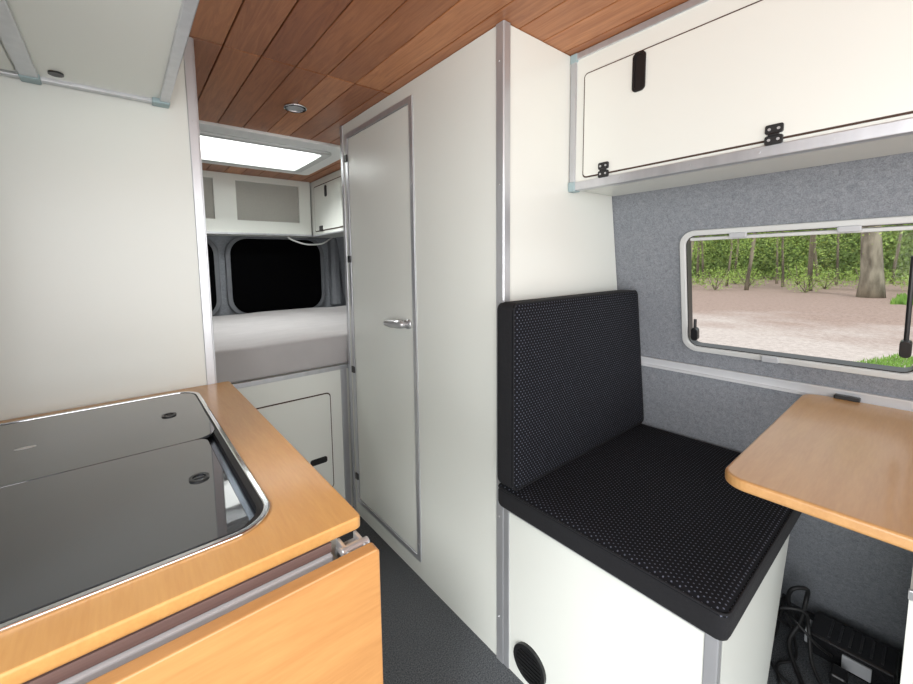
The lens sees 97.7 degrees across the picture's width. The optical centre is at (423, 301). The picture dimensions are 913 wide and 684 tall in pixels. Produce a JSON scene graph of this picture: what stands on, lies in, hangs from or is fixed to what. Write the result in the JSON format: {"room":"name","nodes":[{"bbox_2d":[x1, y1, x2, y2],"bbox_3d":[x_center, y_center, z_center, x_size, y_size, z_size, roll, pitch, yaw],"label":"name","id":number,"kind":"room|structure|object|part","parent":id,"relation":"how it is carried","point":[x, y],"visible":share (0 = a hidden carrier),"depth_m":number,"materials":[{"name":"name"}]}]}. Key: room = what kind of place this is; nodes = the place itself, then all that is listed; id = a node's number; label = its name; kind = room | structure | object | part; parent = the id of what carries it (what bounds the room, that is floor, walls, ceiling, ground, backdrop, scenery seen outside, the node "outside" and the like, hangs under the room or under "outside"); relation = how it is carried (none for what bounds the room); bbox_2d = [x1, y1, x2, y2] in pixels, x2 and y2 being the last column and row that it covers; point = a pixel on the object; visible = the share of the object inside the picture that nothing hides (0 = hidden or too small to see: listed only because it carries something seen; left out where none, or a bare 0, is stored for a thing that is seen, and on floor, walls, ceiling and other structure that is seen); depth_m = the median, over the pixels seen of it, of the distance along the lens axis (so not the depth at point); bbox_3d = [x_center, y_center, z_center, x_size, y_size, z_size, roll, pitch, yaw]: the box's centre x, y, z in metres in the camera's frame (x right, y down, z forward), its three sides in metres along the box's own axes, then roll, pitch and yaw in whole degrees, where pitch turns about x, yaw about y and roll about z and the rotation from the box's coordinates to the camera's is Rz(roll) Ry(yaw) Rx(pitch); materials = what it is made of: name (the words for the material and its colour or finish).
{"room":"vehicle interior","nodes":[
{"label":"vehicle interior","id":0,"kind":"room"},
{"bbox_2d":[207,235,344,315],"bbox_3d":[-1.369,0.033,3.043,2.240,1.910,0.040,-5,7,-37],"label":"wall","id":1,"kind":"structure","parent":0,"point":[221,242],"depth_m":2.94,"materials":[{"name":"grey fabric"}]},
{"bbox_2d":[207,238,221,315],"bbox_3d":[-1.817,-0.149,2.638,0.845,0.605,0.033,-5,7,-37],"label":"window","id":2,"kind":"structure","parent":1,"relation":"in","point":[213,255],"depth_m":2.86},
{"bbox_2d":[202,170,311,237],"bbox_3d":[-1.551,-0.670,2.702,1.550,0.416,0.179,-5,7,-37],"label":"upper cabinet","id":3,"kind":"object","parent":1,"relation":"attached to","point":[235,204],"visible":0.48,"depth_m":2.87,"materials":[{"name":"laminate"}]},
{"bbox_2d":[287,236,331,244],"bbox_3d":[-0.876,-0.478,3.117,0.390,0.071,0.055,-6,8,-44],"label":"cable","id":4,"kind":"object","parent":3,"relation":"hanging from","point":[287,236],"visible":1,"depth_m":3.08,"materials":[{"name":"white plastic"}]},
{"bbox_2d":[224,236,324,313],"bbox_3d":[-1.147,-0.210,3.145,0.760,0.605,0.033,-5,7,-37],"label":"window","id":5,"kind":"structure","parent":1,"relation":"in","point":[263,274],"depth_m":3.10,"materials":[{"name":"black glass"}]},
{"bbox_2d":[189,0,688,182],"bbox_3d":[-0.089,-0.763,0.916,1.830,0.050,4.860,-5,7,-37],"label":"ceiling","id":6,"kind":"structure","parent":0,"point":[337,59],"depth_m":1.17,"materials":[{"name":"brown wood"}]},
{"bbox_2d":[199,120,340,174],"bbox_3d":[-0.984,-0.909,2.214,0.970,0.183,0.740,-5,7,-37],"label":"skylight","id":7,"kind":"object","parent":6,"relation":"attached to","point":[221,144],"visible":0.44,"depth_m":2.34,"materials":[{"name":"white plastic"}]},
{"bbox_2d":[283,103,306,112],"bbox_3d":[-0.526,-0.793,1.627,0.092,0.009,0.092,-5,7,-37],"label":"recessed light","id":8,"kind":"object","parent":6,"relation":"in","point":[291,107],"visible":1,"depth_m":1.62,"materials":[{"name":"silver metal"}]},
{"bbox_2d":[337,507,902,683],"bbox_3d":[0.103,1.160,1.257,2.350,0.050,4.920,-5,7,-37],"label":"floor","id":9,"kind":"structure","parent":0,"point":[424,641],"depth_m":1.31,"materials":[{"name":"carpet"}]},
{"bbox_2d":[0,37,216,420],"bbox_3d":[-0.859,0.218,1.056,0.550,1.898,0.027,-5,7,-37],"label":"partition panel","id":10,"kind":"object","parent":9,"relation":"on","point":[105,290],"visible":0.55,"depth_m":1.03,"materials":[{"name":"laminate"}]},
{"bbox_2d":[22,538,336,683],"bbox_3d":[-0.580,0.753,0.755,0.549,0.879,0.856,-5,7,-37],"label":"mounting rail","id":11,"kind":"object","parent":9,"relation":"on","point":[83,669],"visible":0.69,"depth_m":0.43,"materials":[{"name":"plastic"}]},
{"bbox_2d":[0,381,359,683],"bbox_3d":[-0.579,0.302,0.725,0.584,0.018,0.856,-5,7,-37],"label":"countertop","id":12,"kind":"structure","parent":11,"relation":"on","point":[306,513],"depth_m":0.49,"materials":[{"name":"brown wood"}]},
{"bbox_2d":[0,391,269,632],"bbox_3d":[-0.610,0.302,0.711,0.462,0.026,0.757,-5,7,-37],"label":"cooktop","id":13,"kind":"object","parent":12,"relation":"in","point":[94,501],"visible":0.98,"depth_m":0.61,"materials":[{"name":"grey glass"}]},
{"bbox_3d":[-0.718,0.284,0.853,0.436,0.006,0.374,-5,7,-37],"label":"glass lid","id":14,"kind":"part","parent":13,"relation":"part of","materials":[{"name":"black glass"}]},
{"bbox_3d":[-0.606,0.269,0.946,0.030,0.002,0.030,-5,7,-37],"label":"lid knob","id":15,"kind":"part","parent":13,"relation":"part of","materials":[{"name":"black plastic"}]},
{"bbox_3d":[-0.373,0.291,0.661,0.030,0.002,0.030,-5,7,-37],"label":"lid knob","id":16,"kind":"part","parent":13,"relation":"part of","materials":[{"name":"black plastic"}]},
{"bbox_2d":[85,530,382,683],"bbox_3d":[-0.272,0.616,0.419,0.503,0.564,0.065,-5,7,-37],"label":"leaf","id":17,"kind":"object","parent":11,"relation":"attached to","point":[322,626],"visible":1,"depth_m":0.46,"materials":[{"name":"brown wood"}]},
{"bbox_2d":[231,363,352,506],"bbox_3d":[-1.006,0.663,2.418,1.885,0.760,1.390,-5,7,-37],"label":"bed base","id":18,"kind":"object","parent":9,"relation":"on","point":[310,408],"visible":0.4,"depth_m":1.91,"materials":[{"name":"laminate"}]},
{"bbox_2d":[212,306,347,382],"bbox_3d":[-1.003,0.206,2.364,1.860,0.158,1.351,-5,7,-37],"label":"mattress","id":19,"kind":"object","parent":18,"relation":"on","point":[249,346],"visible":0.19,"depth_m":1.92,"materials":[{"name":"fabric"}]},
{"bbox_3d":[-0.605,0.698,1.862,0.368,0.480,0.008,-5,7,-37],"label":"door","id":20,"kind":"part","parent":18,"relation":"part of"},
{"bbox_2d":[340,20,616,663],"bbox_3d":[0.299,0.123,1.837,1.038,1.898,1.007,-5,7,-37],"label":"bathroom cubicle","id":21,"kind":"object","parent":9,"relation":"on","point":[458,205],"visible":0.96,"depth_m":1.35,"materials":[{"name":"laminate"}]},
{"bbox_3d":[-0.180,0.132,1.710,0.016,1.728,0.483,-5,7,-37],"label":"door","id":22,"kind":"part","parent":21,"relation":"part of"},
{"bbox_3d":[-0.187,0.132,1.705,0.008,1.776,0.531,-5,7,-37],"label":"door frame","id":23,"kind":"part","parent":21,"relation":"part of","materials":[{"name":"metal"}]},
{"bbox_3d":[-0.110,0.084,1.555,0.053,0.036,0.144,-5,7,-37],"label":"handle","id":24,"kind":"part","parent":21,"relation":"part of","materials":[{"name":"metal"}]},
{"bbox_3d":[-0.071,0.155,1.571,0.016,1.898,0.977,-5,7,-37],"label":"panel","id":25,"kind":"part","parent":21,"relation":"part of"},
{"bbox_3d":[0.619,0.152,1.466,0.980,1.898,0.016,-5,7,-37],"label":"panel","id":26,"kind":"part","parent":21,"relation":"part of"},
{"bbox_2d":[504,508,789,683],"bbox_3d":[0.662,0.863,1.197,0.650,0.532,0.542,-5,7,-37],"label":"bench base","id":27,"kind":"object","parent":9,"relation":"on","point":[568,620],"visible":0.57,"depth_m":1.00,"materials":[{"name":"laminate"}]},
{"bbox_2d":[513,641,545,683],"bbox_3d":[0.306,1.055,1.158,0.010,0.110,0.110,-5,7,-37],"label":"air vent","id":28,"kind":"object","parent":27,"relation":"attached to","point":[529,662],"depth_m":1.16,"materials":[{"name":"black plastic"}]},
{"bbox_2d":[498,424,801,640],"bbox_3d":[0.689,0.555,1.177,0.778,0.081,0.563,-5,7,-37],"label":"seat cushion","id":29,"kind":"object","parent":27,"relation":"on","point":[657,510],"visible":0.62,"depth_m":0.99,"materials":[{"name":"black fabric"}]},
{"bbox_2d":[497,290,643,490],"bbox_3d":[0.532,0.237,1.334,0.778,0.526,0.086,-5,7,-37],"label":"backrest cushion","id":30,"kind":"object","parent":29,"relation":"on","point":[569,372],"visible":1,"depth_m":1.19,"materials":[{"name":"black fabric"}]},
{"bbox_2d":[770,593,790,683],"bbox_3d":[1.164,1.058,1.210,0.222,0.121,0.265,-3,6,-17],"label":"power cable","id":31,"kind":"object","parent":9,"relation":"on","point":[780,614],"visible":0.62,"depth_m":1.32,"materials":[{"name":"black rubber"}]},
{"bbox_2d":[786,586,809,683],"bbox_3d":[1.150,1.025,1.173,0.079,0.198,0.333,1,6,25],"label":"power cable","id":32,"kind":"object","parent":9,"relation":"on","point":[800,618],"visible":0.91,"depth_m":1.27,"materials":[{"name":"black rubber"}]},
{"bbox_2d":[777,606,822,683],"bbox_3d":[1.146,1.034,1.171,0.119,0.176,0.317,1,6,16],"label":"power cable","id":33,"kind":"object","parent":9,"relation":"on","point":[804,612],"visible":0.74,"depth_m":1.22,"materials":[{"name":"black rubber"}]},
{"bbox_2d":[775,610,832,683],"bbox_3d":[1.143,1.057,1.205,0.220,0.122,0.117,-5,7,-37],"label":"power cable","id":34,"kind":"object","parent":9,"relation":"on","point":[787,612],"visible":0.95,"depth_m":1.23,"materials":[{"name":"black rubber"}]},
{"bbox_2d":[829,663,848,683],"bbox_3d":[1.208,1.098,1.160,0.050,0.049,0.035,-5,7,-37],"label":"power adapter","id":35,"kind":"object","parent":9,"relation":"on","point":[837,674],"visible":1,"depth_m":1.15,"materials":[{"name":"black plastic"}]},
{"bbox_2d":[804,612,900,683],"bbox_3d":[1.317,1.077,1.231,0.126,0.073,0.195,-5,7,-37],"label":"charger","id":36,"kind":"object","parent":9,"relation":"on","point":[862,656],"visible":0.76,"depth_m":1.20,"materials":[{"name":"grey plastic"}]},
{"bbox_3d":[1.282,1.087,1.181,0.007,0.040,0.060,-5,7,-37],"label":"socket plate","id":37,"kind":"part","parent":36,"relation":"part of","materials":[{"name":"grey plastic"}]},
{"bbox_2d":[900,569,912,683],"bbox_3d":[1.419,0.881,0.845,0.556,0.536,0.508,-5,7,-37],"label":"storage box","id":38,"kind":"object","parent":9,"relation":"on","point":[907,663],"visible":1,"depth_m":0.86,"materials":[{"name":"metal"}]},
{"bbox_2d":[336,152,912,657],"bbox_3d":[0.821,0.121,1.658,0.495,1.916,4.820,-5,7,-37],"label":"wall","id":39,"kind":"structure","parent":0,"point":[861,582],"depth_m":1.28,"materials":[{"name":"grey fabric"}]},
{"bbox_2d":[306,169,343,237],"bbox_3d":[-0.458,-0.692,2.749,0.247,0.415,1.425,-5,7,-37],"label":"upper cabinet","id":40,"kind":"object","parent":39,"relation":"attached to","point":[325,192],"visible":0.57,"depth_m":2.88,"materials":[{"name":"white plastic"}]},
{"bbox_3d":[-0.634,-0.686,2.789,0.007,0.326,0.668,-5,7,-37],"label":"door","id":41,"kind":"part","parent":40,"relation":"part of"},
{"bbox_2d":[327,238,340,304],"bbox_3d":[-0.764,-0.259,3.404,0.079,0.560,0.078,-5,7,-37],"label":"pillar","id":42,"kind":"structure","parent":39,"relation":"attached to","point":[333,252],"depth_m":3.38,"materials":[{"name":"grey fabric"}]},
{"bbox_2d":[568,0,912,195],"bbox_3d":[1.111,-0.522,0.661,0.288,0.424,1.769,-5,7,-37],"label":"upper cabinet","id":43,"kind":"object","parent":39,"relation":"attached to","point":[696,91],"visible":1,"depth_m":0.94,"materials":[{"name":"laminate"}]},
{"bbox_2d":[641,356,912,411],"bbox_3d":[1.295,0.273,0.920,0.019,0.036,1.655,-5,7,-37],"label":"wall rail","id":44,"kind":"object","parent":39,"relation":"attached to","point":[802,388],"visible":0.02,"depth_m":1.22,"materials":[{"name":"metal"}]},
{"bbox_2d":[725,393,912,551],"bbox_3d":[1.030,0.313,0.673,0.720,0.031,0.680,-5,7,-37],"label":"table","id":45,"kind":"object","parent":44,"relation":"attached to","point":[841,460],"visible":1,"depth_m":0.74,"materials":[{"name":"brown wood"}]},
{"bbox_2d":[680,215,912,380],"bbox_3d":[1.054,-0.018,1.156,0.112,0.409,0.538,-5,7,-37],"label":"window","id":46,"kind":"structure","parent":39,"relation":"in","point":[690,331],"depth_m":1.13,"materials":[{"name":"plastic"}]},
{"bbox_3d":[-1.396,0.201,1.270,0.040,1.910,2.760,-5,7,-37],"label":"wall","id":47,"kind":"structure","parent":0,"visible":0},
{"bbox_2d":[0,0,199,107],"bbox_3d":[-0.643,-0.592,0.618,0.475,0.206,0.835,-5,7,-37],"label":"upper cabinet","id":48,"kind":"object","parent":47,"relation":"attached to","point":[134,50],"visible":1,"depth_m":0.79,"materials":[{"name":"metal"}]},
{"label":"outside","id":49,"kind":"structure","parent":0,"visible":0},
{"bbox_2d":[692,274,912,366],"bbox_3d":[11.967,0.869,9.211,150.000,0.100,120.000,-5,7,-37],"label":"ground","id":50,"kind":"structure","parent":49,"point":[833,323],"depth_m":12.30,"materials":[{"name":"beige soil"}]},
{"bbox_2d":[691,241,703,263],"bbox_3d":[25.279,-6.438,37.276,2.629,8.765,2.740,-6,7,-42],"label":"tree","id":51,"kind":"object","parent":50,"relation":"on","point":[697,241],"visible":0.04,"depth_m":37.33,"materials":[{"name":"green plant"}]},
{"bbox_2d":[692,276,706,285],"bbox_3d":[18.480,-1.468,27.889,2.246,0.832,1.909,2,6,32],"label":"shrub","id":52,"kind":"object","parent":50,"relation":"on","point":[697,282],"visible":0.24,"depth_m":27.56,"materials":[{"name":"green plant"}]},
{"bbox_2d":[691,235,710,258],"bbox_3d":[16.701,-6.505,24.715,2.458,11.611,2.358,-6,7,-43],"label":"tree","id":53,"kind":"object","parent":50,"relation":"on","point":[692,246],"visible":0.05,"depth_m":24.84,"materials":[{"name":"green plant"}]},
{"bbox_2d":[693,236,716,283],"bbox_3d":[21.138,-5.878,30.173,2.070,9.144,1.986,4,7,43],"label":"tree","id":54,"kind":"object","parent":50,"relation":"on","point":[701,242],"visible":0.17,"depth_m":30.32,"materials":[{"name":"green plant"}]},
{"bbox_2d":[693,236,716,281],"bbox_3d":[21.991,-6.533,31.512,2.574,10.177,2.683,-2,5,-8],"label":"tree","id":55,"kind":"object","parent":50,"relation":"on","point":[699,243],"visible":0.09,"depth_m":31.88,"materials":[{"name":"green plant"}]},
{"bbox_2d":[694,267,739,289],"bbox_3d":[17.896,-1.425,24.404,2.402,1.454,2.387,-5,7,-37],"label":"shrub","id":56,"kind":"object","parent":50,"relation":"on","point":[705,277],"visible":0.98,"depth_m":24.32,"materials":[{"name":"green plant"}]},
{"bbox_2d":[717,239,745,285],"bbox_3d":[21.107,-5.522,27.268,1.882,8.983,1.806,-5,7,-39],"label":"tree","id":57,"kind":"object","parent":50,"relation":"on","point":[731,242],"visible":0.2,"depth_m":27.41,"materials":[{"name":"green plant"}]},
{"bbox_2d":[713,265,758,283],"bbox_3d":[23.293,-2.038,29.749,2.860,1.470,2.864,0,5,8],"label":"shrub","id":58,"kind":"object","parent":50,"relation":"on","point":[736,265],"visible":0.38,"depth_m":29.66,"materials":[{"name":"green plant"}]},
{"bbox_2d":[722,233,750,277],"bbox_3d":[27.022,-7.356,34.226,2.440,11.131,2.543,2,6,25],"label":"tree","id":59,"kind":"object","parent":50,"relation":"on","point":[737,249],"visible":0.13,"depth_m":34.37,"materials":[{"name":"green plant"}]},
{"bbox_2d":[726,268,771,286],"bbox_3d":[21.155,-1.577,26.022,2.387,1.328,2.482,-3,6,-24],"label":"shrub","id":60,"kind":"object","parent":50,"relation":"on","point":[752,276],"visible":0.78,"depth_m":25.79,"materials":[{"name":"green plant"}]},
{"bbox_2d":[730,232,776,289],"bbox_3d":[19.550,-5.937,23.515,2.557,10.592,2.453,-5,7,-37],"label":"tree","id":61,"kind":"object","parent":50,"relation":"on","point":[747,281],"visible":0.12,"depth_m":23.71,"materials":[{"name":"green plant"}]},
{"bbox_2d":[738,232,768,276],"bbox_3d":[26.165,-7.646,31.295,2.677,12.306,2.790,-5,7,-39],"label":"tree","id":62,"kind":"object","parent":50,"relation":"on","point":[763,232],"visible":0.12,"depth_m":31.78,"materials":[{"name":"green plant"}]},
{"bbox_2d":[765,231,789,283],"bbox_3d":[25.842,-6.788,29.013,1.775,11.026,1.850,-6,7,-41],"label":"tree","id":63,"kind":"object","parent":50,"relation":"on","point":[777,245],"visible":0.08,"depth_m":29.25,"materials":[{"name":"green plant"}]},
{"bbox_2d":[767,231,799,286],"bbox_3d":[23.335,-5.583,25.809,1.858,9.303,1.783,4,7,43],"label":"tree","id":64,"kind":"object","parent":50,"relation":"on","point":[782,250],"visible":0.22,"depth_m":25.98,"materials":[{"name":"green plant"}]},
{"bbox_2d":[772,259,827,284],"bbox_3d":[25.666,-2.009,27.280,3.052,1.810,2.387,0,6,10],"label":"shrub","id":65,"kind":"object","parent":50,"relation":"on","point":[804,270],"visible":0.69,"depth_m":27.15,"materials":[{"name":"green plant"}]},
{"bbox_2d":[692,224,912,281],"bbox_3d":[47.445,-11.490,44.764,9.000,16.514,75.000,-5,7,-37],"label":"foliage","id":66,"kind":"object","parent":50,"relation":"on","point":[891,255],"depth_m":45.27,"materials":[{"name":"green plant"}]},
{"bbox_2d":[782,274,833,292],"bbox_3d":[20.642,-1.009,21.461,1.671,1.063,2.057,-6,8,-45],"label":"shrub","id":67,"kind":"object","parent":50,"relation":"on","point":[803,279],"visible":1,"depth_m":21.44,"materials":[{"name":"green plant"}]},
{"bbox_2d":[783,228,841,290],"bbox_3d":[21.720,-6.319,21.872,2.900,11.595,3.023,-1,5,4],"label":"tree","id":68,"kind":"object","parent":50,"relation":"on","point":[812,237],"visible":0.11,"depth_m":22.37,"materials":[{"name":"green plant"}]},
{"bbox_2d":[796,229,841,281],"bbox_3d":[29.871,-5.920,30.317,2.983,8.883,2.862,1,6,19],"label":"tree","id":69,"kind":"object","parent":50,"relation":"on","point":[815,243],"visible":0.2,"depth_m":30.48,"materials":[{"name":"green plant"}]},
{"bbox_2d":[797,268,855,288],"bbox_3d":[23.906,-1.391,23.724,2.625,1.290,2.532,-6,7,-41],"label":"shrub","id":70,"kind":"object","parent":50,"relation":"on","point":[818,272],"visible":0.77,"depth_m":23.47,"materials":[{"name":"green plant"}]},
{"bbox_2d":[826,228,849,284],"bbox_3d":[27.722,-7.271,26.498,1.754,12.409,1.828,-4,6,-31],"label":"tree","id":71,"kind":"object","parent":50,"relation":"on","point":[836,235],"visible":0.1,"depth_m":26.77,"materials":[{"name":"green plant"}]},
{"bbox_2d":[841,267,895,287],"bbox_3d":[24.616,-1.373,22.113,2.076,1.546,2.148,1,6,25],"label":"shrub","id":72,"kind":"object","parent":50,"relation":"on","point":[852,267],"visible":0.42,"depth_m":22.31,"materials":[{"name":"green plant"}]},
{"bbox_2d":[845,225,906,297],"bbox_3d":[20.578,-5.967,17.994,2.594,11.705,2.492,-5,7,-37],"label":"tree","id":73,"kind":"object","parent":50,"relation":"on","point":[871,284],"visible":0.08,"depth_m":18.04,"materials":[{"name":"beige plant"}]},
{"bbox_2d":[855,292,912,366],"bbox_3d":[15.233,0.485,10.676,20.115,0.270,4.535,-5,7,-37],"label":"grass","id":74,"kind":"structure","parent":50,"relation":"on","point":[901,299],"depth_m":7.19,"materials":[{"name":"green plant"}]},
{"bbox_2d":[885,266,909,286],"bbox_3d":[25.887,-1.224,20.833,2.387,1.438,2.636,1,6,16],"label":"shrub","id":75,"kind":"object","parent":50,"relation":"on","point":[903,272],"visible":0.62,"depth_m":21.23,"materials":[{"name":"green plant"}]},
{"bbox_2d":[883,224,912,283],"bbox_3d":[32.089,-5.673,26.676,2.279,9.001,2.375,-5,7,-34],"label":"tree","id":76,"kind":"object","parent":50,"relation":"on","point":[900,235],"visible":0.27,"depth_m":26.89,"materials":[{"name":"green plant"}]},
{"bbox_2d":[897,274,908,290],"bbox_3d":[23.423,-0.893,18.427,1.909,1.317,2.279,0,6,15],"label":"shrub","id":77,"kind":"object","parent":50,"relation":"on","point":[905,274],"visible":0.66,"depth_m":19.10,"materials":[{"name":"green plant"}]}
]}

